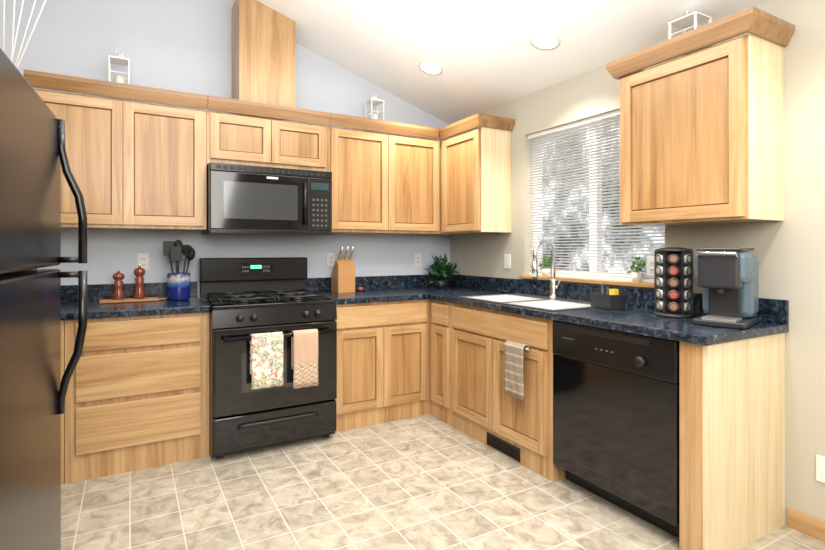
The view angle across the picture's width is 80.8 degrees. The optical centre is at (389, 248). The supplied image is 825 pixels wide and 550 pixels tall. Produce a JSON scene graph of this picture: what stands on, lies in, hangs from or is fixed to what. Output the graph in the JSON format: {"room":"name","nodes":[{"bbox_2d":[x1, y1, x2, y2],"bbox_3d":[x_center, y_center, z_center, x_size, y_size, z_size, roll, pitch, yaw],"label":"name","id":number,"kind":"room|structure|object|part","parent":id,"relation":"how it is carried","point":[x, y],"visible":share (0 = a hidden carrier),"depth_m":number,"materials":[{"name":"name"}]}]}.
{"room":"kitchen","nodes":[
{"label":"kitchen","id":0,"kind":"room"},
{"bbox_2d":[0,0,449,298],"bbox_3d":[-1.124,-0.681,3.738,4.060,3.900,0.150,0,0,-28],"label":"wall","id":1,"kind":"structure","parent":0,"point":[181,45],"depth_m":3.45,"materials":[{"name":"white paint"}]},
{"bbox_2d":[24,69,207,230],"bbox_3d":[-1.723,-0.574,3.124,0.983,0.885,0.360,0,0,-28],"label":"upper cabinet","id":2,"kind":"object","parent":1,"relation":"attached to","point":[134,165],"visible":0.79,"depth_m":3.02,"materials":[{"name":"brown wood"}]},
{"bbox_2d":[108,49,129,83],"bbox_3d":[-1.757,-1.159,3.143,0.122,0.285,0.122,0,0,-28],"label":"lantern","id":3,"kind":"object","parent":2,"relation":"on","point":[119,59],"visible":0.77,"depth_m":3.12,"materials":[{"name":"white paint"}]},
{"bbox_2d":[137,253,148,269],"bbox_3d":[-1.703,0.089,3.336,0.072,0.116,0.008,0,0,-28],"label":"electrical outlet","id":4,"kind":"object","parent":1,"relation":"attached to","point":[143,259],"visible":0.81,"depth_m":3.34,"materials":[{"name":"white plastic"}]},
{"bbox_2d":[232,0,294,117],"bbox_3d":[-0.940,-1.406,3.586,0.400,0.778,0.288,0,0,-28],"label":"enclosure","id":5,"kind":"object","parent":1,"relation":"attached to","point":[263,53],"visible":0.77,"depth_m":3.45,"materials":[{"name":"brown wood"}]},
{"bbox_2d":[206,95,330,171],"bbox_3d":[-0.908,-0.794,3.563,0.862,0.443,0.360,0,0,-28],"label":"upper cabinet","id":6,"kind":"object","parent":1,"relation":"attached to","point":[235,138],"visible":0.98,"depth_m":3.42,"materials":[{"name":"brown wood"}]},
{"bbox_2d":[202,162,331,235],"bbox_3d":[-0.890,-0.337,3.528,0.854,0.467,0.438,0,0,-28],"label":"microwave","id":7,"kind":"object","parent":6,"relation":"attached to","point":[255,200],"visible":1,"depth_m":3.34,"materials":[{"name":"black metal"}]},
{"bbox_2d":[327,253,334,266],"bbox_3d":[-0.487,0.089,3.990,0.072,0.116,0.008,0,0,-28],"label":"electrical outlet","id":8,"kind":"object","parent":1,"relation":"attached to","point":[330,259],"visible":0.98,"depth_m":3.99,"materials":[{"name":"white plastic"}]},
{"bbox_2d":[305,275,428,304],"bbox_3d":[-0.207,0.308,3.773,0.776,0.148,0.653,0,0,-28],"label":"countertop","id":9,"kind":"structure","parent":1,"relation":"attached to","point":[396,287],"depth_m":3.92,"materials":[{"name":"stone"}]},
{"bbox_2d":[331,245,354,292],"bbox_3d":[-0.368,0.157,3.853,0.143,0.372,0.190,0,0,-28],"label":"knife block","id":10,"kind":"object","parent":9,"relation":"on","point":[343,276],"visible":1,"depth_m":3.81,"materials":[{"name":"brown wood"}]},
{"bbox_2d":[355,287,365,290],"bbox_3d":[-0.242,0.328,3.957,0.100,0.030,0.098,0,0,-28],"label":"dish","id":11,"kind":"object","parent":9,"relation":"on","point":[360,289],"visible":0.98,"depth_m":3.93,"materials":[{"name":"grey"}]},
{"bbox_2d":[328,113,439,234],"bbox_3d":[-0.078,-0.574,4.009,1.017,0.885,0.360,0,0,-28],"label":"upper cabinet","id":12,"kind":"object","parent":1,"relation":"attached to","point":[383,183],"visible":0.94,"depth_m":3.87,"materials":[{"name":"brown wood"}]},
{"bbox_2d":[365,92,384,119],"bbox_3d":[-0.128,-1.159,4.018,0.122,0.285,0.122,0,0,-28],"label":"lantern","id":13,"kind":"object","parent":12,"relation":"on","point":[374,100],"visible":0.75,"depth_m":3.99,"materials":[{"name":"white paint"}]},
{"bbox_2d":[414,254,420,265],"bbox_3d":[0.253,0.099,4.387,0.072,0.116,0.008,0,0,-28],"label":"electrical outlet","id":14,"kind":"object","parent":1,"relation":"attached to","point":[417,259],"visible":1,"depth_m":4.38,"materials":[{"name":"white plastic"}]},
{"bbox_2d":[425,274,468,277],"bbox_3d":[0.386,0.308,4.092,0.390,0.148,0.653,0,0,-28],"label":"countertop","id":15,"kind":"structure","parent":1,"relation":"attached to","point":[465,276],"depth_m":4.41,"materials":[{"name":"stone"}]},
{"bbox_2d":[61,414,824,549],"bbox_3d":[0.320,1.319,1.052,4.060,0.100,6.250,0,0,-28],"label":"floor","id":16,"kind":"structure","parent":0,"point":[427,482],"depth_m":2.40,"materials":[{"name":"tile"}]},
{"bbox_2d":[0,48,86,549],"bbox_3d":[-1.195,0.424,1.053,0.818,1.690,0.890,0,0,-25],"label":"refrigerator","id":17,"kind":"object","parent":16,"relation":"on","point":[33,161],"visible":1,"depth_m":1.24,"materials":[{"name":"black metal"}]},
{"bbox_2d":[2,0,45,68],"bbox_3d":[-1.203,-0.790,1.485,0.495,0.736,0.314,0,0,-28],"label":"decor","id":18,"kind":"object","parent":17,"relation":"on","point":[12,49],"visible":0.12,"depth_m":1.50,"materials":[{"name":"white ceramic"}]},
{"bbox_2d":[61,320,64,484],"bbox_3d":[-2.241,0.826,2.678,0.785,0.886,0.620,0,0,-28],"label":"base cabinet","id":19,"kind":"object","parent":16,"relation":"on","point":[62,415],"visible":0.02,"depth_m":2.60,"materials":[{"name":"brown wood"}]},
{"bbox_2d":[65,312,208,483],"bbox_3d":[-1.567,0.826,3.041,0.738,0.886,0.619,0,0,-28],"label":"base cabinet","id":20,"kind":"object","parent":16,"relation":"on","point":[137,396],"visible":0.88,"depth_m":2.76,"materials":[{"name":"brown wood"}]},
{"bbox_2d":[61,281,209,320],"bbox_3d":[-1.916,0.308,2.857,1.526,0.148,0.648,0,0,-28],"label":"countertop","id":21,"kind":"structure","parent":20,"relation":"on","point":[95,292],"depth_m":3.00,"materials":[{"name":"stone"}]},
{"bbox_2d":[163,240,194,300],"bbox_3d":[-1.423,0.140,3.277,0.205,0.406,0.149,0,0,-28],"label":"utensil crock","id":22,"kind":"object","parent":21,"relation":"on","point":[178,286],"visible":1,"depth_m":3.23,"materials":[{"name":"blue ceramic"}]},
{"bbox_2d":[199,257,336,458],"bbox_3d":[-0.845,0.666,3.308,0.784,1.205,0.773,0,0,-28],"label":"stove","id":23,"kind":"object","parent":16,"relation":"on","point":[243,298],"visible":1,"depth_m":3.05,"materials":[{"name":"black metal"}]},
{"bbox_2d":[250,332,282,389],"bbox_3d":[-0.748,0.672,2.934,0.192,0.325,0.055,0,0,-28],"label":"hanging towel","id":24,"kind":"object","parent":23,"relation":"hanging from","point":[266,360],"visible":0.98,"depth_m":2.91,"materials":[{"name":"multicoloured fabric"}]},
{"bbox_2d":[291,329,317,388],"bbox_3d":[-0.536,0.687,3.048,0.162,0.355,0.055,0,0,-28],"label":"hanging towel","id":25,"kind":"object","parent":23,"relation":"hanging from","point":[304,354],"visible":1,"depth_m":3.03,"materials":[{"name":"beige fabric"}]},
{"bbox_2d":[335,299,429,431],"bbox_3d":[-0.191,0.826,3.780,0.812,0.886,0.620,0,0,-28],"label":"base cabinet","id":26,"kind":"object","parent":16,"relation":"on","point":[383,362],"visible":0.79,"depth_m":3.51,"materials":[{"name":"brown wood"}]},
{"bbox_2d":[430,299,450,424],"bbox_3d":[0.481,0.826,4.005,0.620,0.886,0.896,0,0,-28],"label":"base cabinet","id":27,"kind":"object","parent":16,"relation":"on","point":[440,412],"depth_m":3.57,"materials":[{"name":"brown wood"}]},
{"bbox_3d":[0.370,0.774,3.578,0.020,0.739,0.208,0,0,-28],"label":"base cabinet corner front","id":28,"kind":"part","parent":27,"relation":"part of","materials":[{"name":"brown wood"}]},
{"bbox_2d":[451,303,565,481],"bbox_3d":[0.919,0.826,3.190,0.620,0.886,0.950,0,0,-28],"label":"base cabinet","id":29,"kind":"object","parent":16,"relation":"on","point":[482,403],"visible":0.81,"depth_m":2.98,"materials":[{"name":"brown wood"}]},
{"bbox_2d":[487,432,519,461],"bbox_3d":[0.696,1.218,2.986,0.006,0.078,0.300,0,0,-28],"label":"air vent grille","id":30,"kind":"object","parent":29,"relation":"attached to","point":[505,447],"visible":1,"depth_m":2.98,"materials":[{"name":"black metal"}]},
{"bbox_3d":[0.747,0.569,2.823,0.030,0.007,0.183,0,0,-28],"label":"towel bar","id":31,"kind":"object","parent":29,"relation":"attached to","visible":0},
{"bbox_2d":[504,340,529,400],"bbox_3d":[0.736,0.702,2.817,0.054,0.315,0.158,0,0,-28],"label":"towel","id":32,"kind":"object","parent":31,"relation":"hanging from","point":[513,372],"visible":0.92,"depth_m":2.80,"materials":[{"name":"grey fabric"}]},
{"bbox_2d":[553,320,678,537],"bbox_3d":[1.292,0.827,2.460,0.614,0.884,0.674,0,0,-28],"label":"dishwasher","id":33,"kind":"object","parent":16,"relation":"on","point":[616,418],"visible":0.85,"depth_m":2.26,"materials":[{"name":"black metal"}]},
{"bbox_2d":[679,333,784,549],"bbox_3d":[1.517,0.826,2.128,0.628,0.886,0.112,0,0,-28],"label":"end panel","id":34,"kind":"object","parent":16,"relation":"on","point":[731,445],"visible":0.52,"depth_m":2.02,"materials":[{"name":"brown wood"}]},
{"bbox_2d":[216,0,770,124],"bbox_3d":[0.320,-1.888,1.052,4.360,1.623,6.550,0,0,-28],"label":"ceiling","id":35,"kind":"structure","parent":0,"point":[485,55],"depth_m":3.25,"materials":[{"name":"white paint"}]},
{"bbox_2d":[418,61,442,74],"bbox_3d":[0.308,-1.374,3.674,0.183,0.062,0.190,0,0,-28],"label":"recessed light","id":36,"kind":"object","parent":35,"relation":"in","point":[433,68],"visible":1,"depth_m":3.67,"materials":[{"name":"white plastic"}]},
{"bbox_2d":[530,31,560,50],"bbox_3d":[0.963,-1.292,3.004,0.183,0.062,0.190,0,0,-28],"label":"recessed light","id":37,"kind":"object","parent":35,"relation":"in","point":[541,40],"visible":1,"depth_m":3.00,"materials":[{"name":"white plastic"}]},
{"bbox_2d":[450,0,824,524],"bbox_3d":[2.042,-0.231,1.978,0.150,3.000,5.950,0,0,-28],"label":"wall","id":38,"kind":"structure","parent":0,"point":[788,252],"depth_m":2.21,"materials":[{"name":"beige paint"}]},
{"bbox_2d":[424,113,514,234],"bbox_3d":[0.615,-0.574,4.090,0.360,0.885,0.874,0,0,-28],"label":"upper cabinet","id":39,"kind":"object","parent":38,"relation":"attached to","point":[475,181],"visible":0.96,"depth_m":3.79,"materials":[{"name":"brown wood"}]},
{"bbox_2d":[504,254,510,268],"bbox_3d":[0.937,0.099,3.864,0.008,0.116,0.072,0,0,-28],"label":"light switch","id":40,"kind":"object","parent":38,"relation":"attached to","point":[507,261],"visible":1,"depth_m":3.86,"materials":[{"name":"white plastic"}]},
{"bbox_2d":[519,275,653,287],"bbox_3d":[1.323,0.211,3.231,0.130,0.025,1.160,0,0,-28],"label":"window sill","id":41,"kind":"structure","parent":38,"relation":"attached to","point":[610,282],"depth_m":3.10,"materials":[{"name":"brown wood"}]},
{"bbox_2d":[538,256,555,275],"bbox_3d":[1.155,0.123,3.546,0.126,0.150,0.116,0,0,-28],"label":"potted plant","id":42,"kind":"object","parent":41,"relation":"on","point":[546,271],"depth_m":3.53,"materials":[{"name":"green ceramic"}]},
{"bbox_2d":[628,256,645,281],"bbox_3d":[1.493,0.118,2.912,0.125,0.161,0.110,0,0,-28],"label":"potted plant","id":43,"kind":"object","parent":41,"relation":"on","point":[636,276],"depth_m":2.89,"materials":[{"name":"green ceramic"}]},
{"bbox_2d":[533,118,653,279],"bbox_3d":[1.389,-0.336,3.267,0.050,1.070,1.100,0,0,-28],"label":"window","id":44,"kind":"structure","parent":38,"relation":"in","point":[644,276],"depth_m":3.26,"materials":[{"name":"white plastic"}]},
{"bbox_2d":[528,109,664,282],"bbox_3d":[1.331,-0.337,3.236,0.040,1.066,1.090,0,0,-28],"label":"window blinds","id":45,"kind":"object","parent":44,"relation":"attached to","point":[593,121],"visible":0.79,"depth_m":3.28,"materials":[{"name":"white paint"}]},
{"bbox_2d":[417,275,788,345],"bbox_3d":[0.904,0.308,3.229,0.666,0.148,2.663,0,0,-28],"label":"countertop","id":46,"kind":"structure","parent":38,"relation":"attached to","point":[637,316],"depth_m":2.56,"materials":[{"name":"blue stone"}]},
{"bbox_2d":[423,253,463,288],"bbox_3d":[0.457,0.188,4.239,0.360,0.309,0.374,0,0,-28],"label":"potted plant","id":47,"kind":"object","parent":46,"relation":"on","point":[448,271],"visible":1,"depth_m":4.19,"materials":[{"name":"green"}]},
{"bbox_2d":[500,287,510,292],"bbox_3d":[0.909,0.318,3.769,0.084,0.050,0.105,0,0,-28],"label":"dish","id":48,"kind":"object","parent":46,"relation":"on","point":[507,290],"visible":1,"depth_m":3.75,"materials":[{"name":"grey"}]},
{"bbox_2d":[459,293,594,310],"bbox_3d":[0.939,0.434,3.178,0.567,0.194,0.874,0,0,-28],"label":"sink","id":49,"kind":"object","parent":46,"relation":"in","point":[537,302],"visible":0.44,"depth_m":3.19,"materials":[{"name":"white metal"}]},
{"bbox_2d":[532,240,561,297],"bbox_3d":[1.068,0.137,3.252,0.223,0.399,0.136,0,0,-28],"label":"faucet","id":50,"kind":"object","parent":46,"relation":"on","point":[554,286],"visible":1,"depth_m":3.29,"materials":[{"name":"silver metal"}]},
{"bbox_2d":[591,283,625,309],"bbox_3d":[1.257,0.273,2.793,0.100,0.141,0.160,0,0,-20],"label":"sink caddy","id":51,"kind":"object","parent":46,"relation":"on","point":[608,299],"visible":0.98,"depth_m":2.74,"materials":[{"name":"grey plastic"}]},
{"bbox_2d":[653,247,693,317],"bbox_3d":[1.457,0.167,2.486,0.180,0.352,0.180,0,0,-28],"label":"pod carousel","id":52,"kind":"object","parent":46,"relation":"on","point":[673,282],"visible":1,"depth_m":2.44,"materials":[{"name":"grey plastic"}]},
{"bbox_2d":[692,248,759,328],"bbox_3d":[1.540,0.169,2.220,0.327,0.348,0.200,0,0,-43],"label":"coffee maker","id":53,"kind":"object","parent":46,"relation":"on","point":[728,280],"visible":1,"depth_m":2.16,"materials":[{"name":"grey"}]},
{"bbox_2d":[647,256,653,275],"bbox_3d":[1.514,0.099,2.790,0.008,0.116,0.072,0,0,-28],"label":"electrical outlet","id":54,"kind":"object","parent":38,"relation":"attached to","point":[650,265],"visible":0.67,"depth_m":2.80,"materials":[{"name":"white plastic"}]},
{"bbox_2d":[606,7,794,225],"bbox_3d":[1.510,-0.574,2.424,0.360,0.885,0.712,0,0,-28],"label":"upper cabinet","id":55,"kind":"object","parent":38,"relation":"attached to","point":[701,136],"visible":1,"depth_m":2.23,"materials":[{"name":"brown wood"}]},
{"bbox_2d":[668,10,711,55],"bbox_3d":[1.520,-1.114,2.452,0.140,0.194,0.140,0,0,-28],"label":"lantern","id":56,"kind":"object","parent":55,"relation":"on","point":[690,20],"visible":0.58,"depth_m":2.44,"materials":[{"name":"white paint"}]},
{"bbox_2d":[788,508,824,541],"bbox_3d":[2.599,1.226,0.770,0.011,0.085,3.275,0,0,-28],"label":"baseboard","id":57,"kind":"structure","parent":38,"relation":"attached to","point":[811,526],"depth_m":2.15,"materials":[{"name":"brown wood"}]},
{"bbox_2d":[816,454,824,482],"bbox_3d":[1.889,0.959,2.094,0.008,0.116,0.072,0,0,-28],"label":"electrical outlet","id":58,"kind":"object","parent":38,"relation":"attached to","point":[820,468],"visible":1,"depth_m":2.11,"materials":[{"name":"white plastic"}]},
{"label":"outside","id":59,"kind":"structure","parent":0,"visible":0},
{"bbox_2d":[542,122,664,273],"bbox_3d":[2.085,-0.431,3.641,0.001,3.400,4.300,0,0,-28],"label":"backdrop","id":60,"kind":"structure","parent":59,"point":[625,265],"depth_m":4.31,"materials":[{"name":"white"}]}
]}

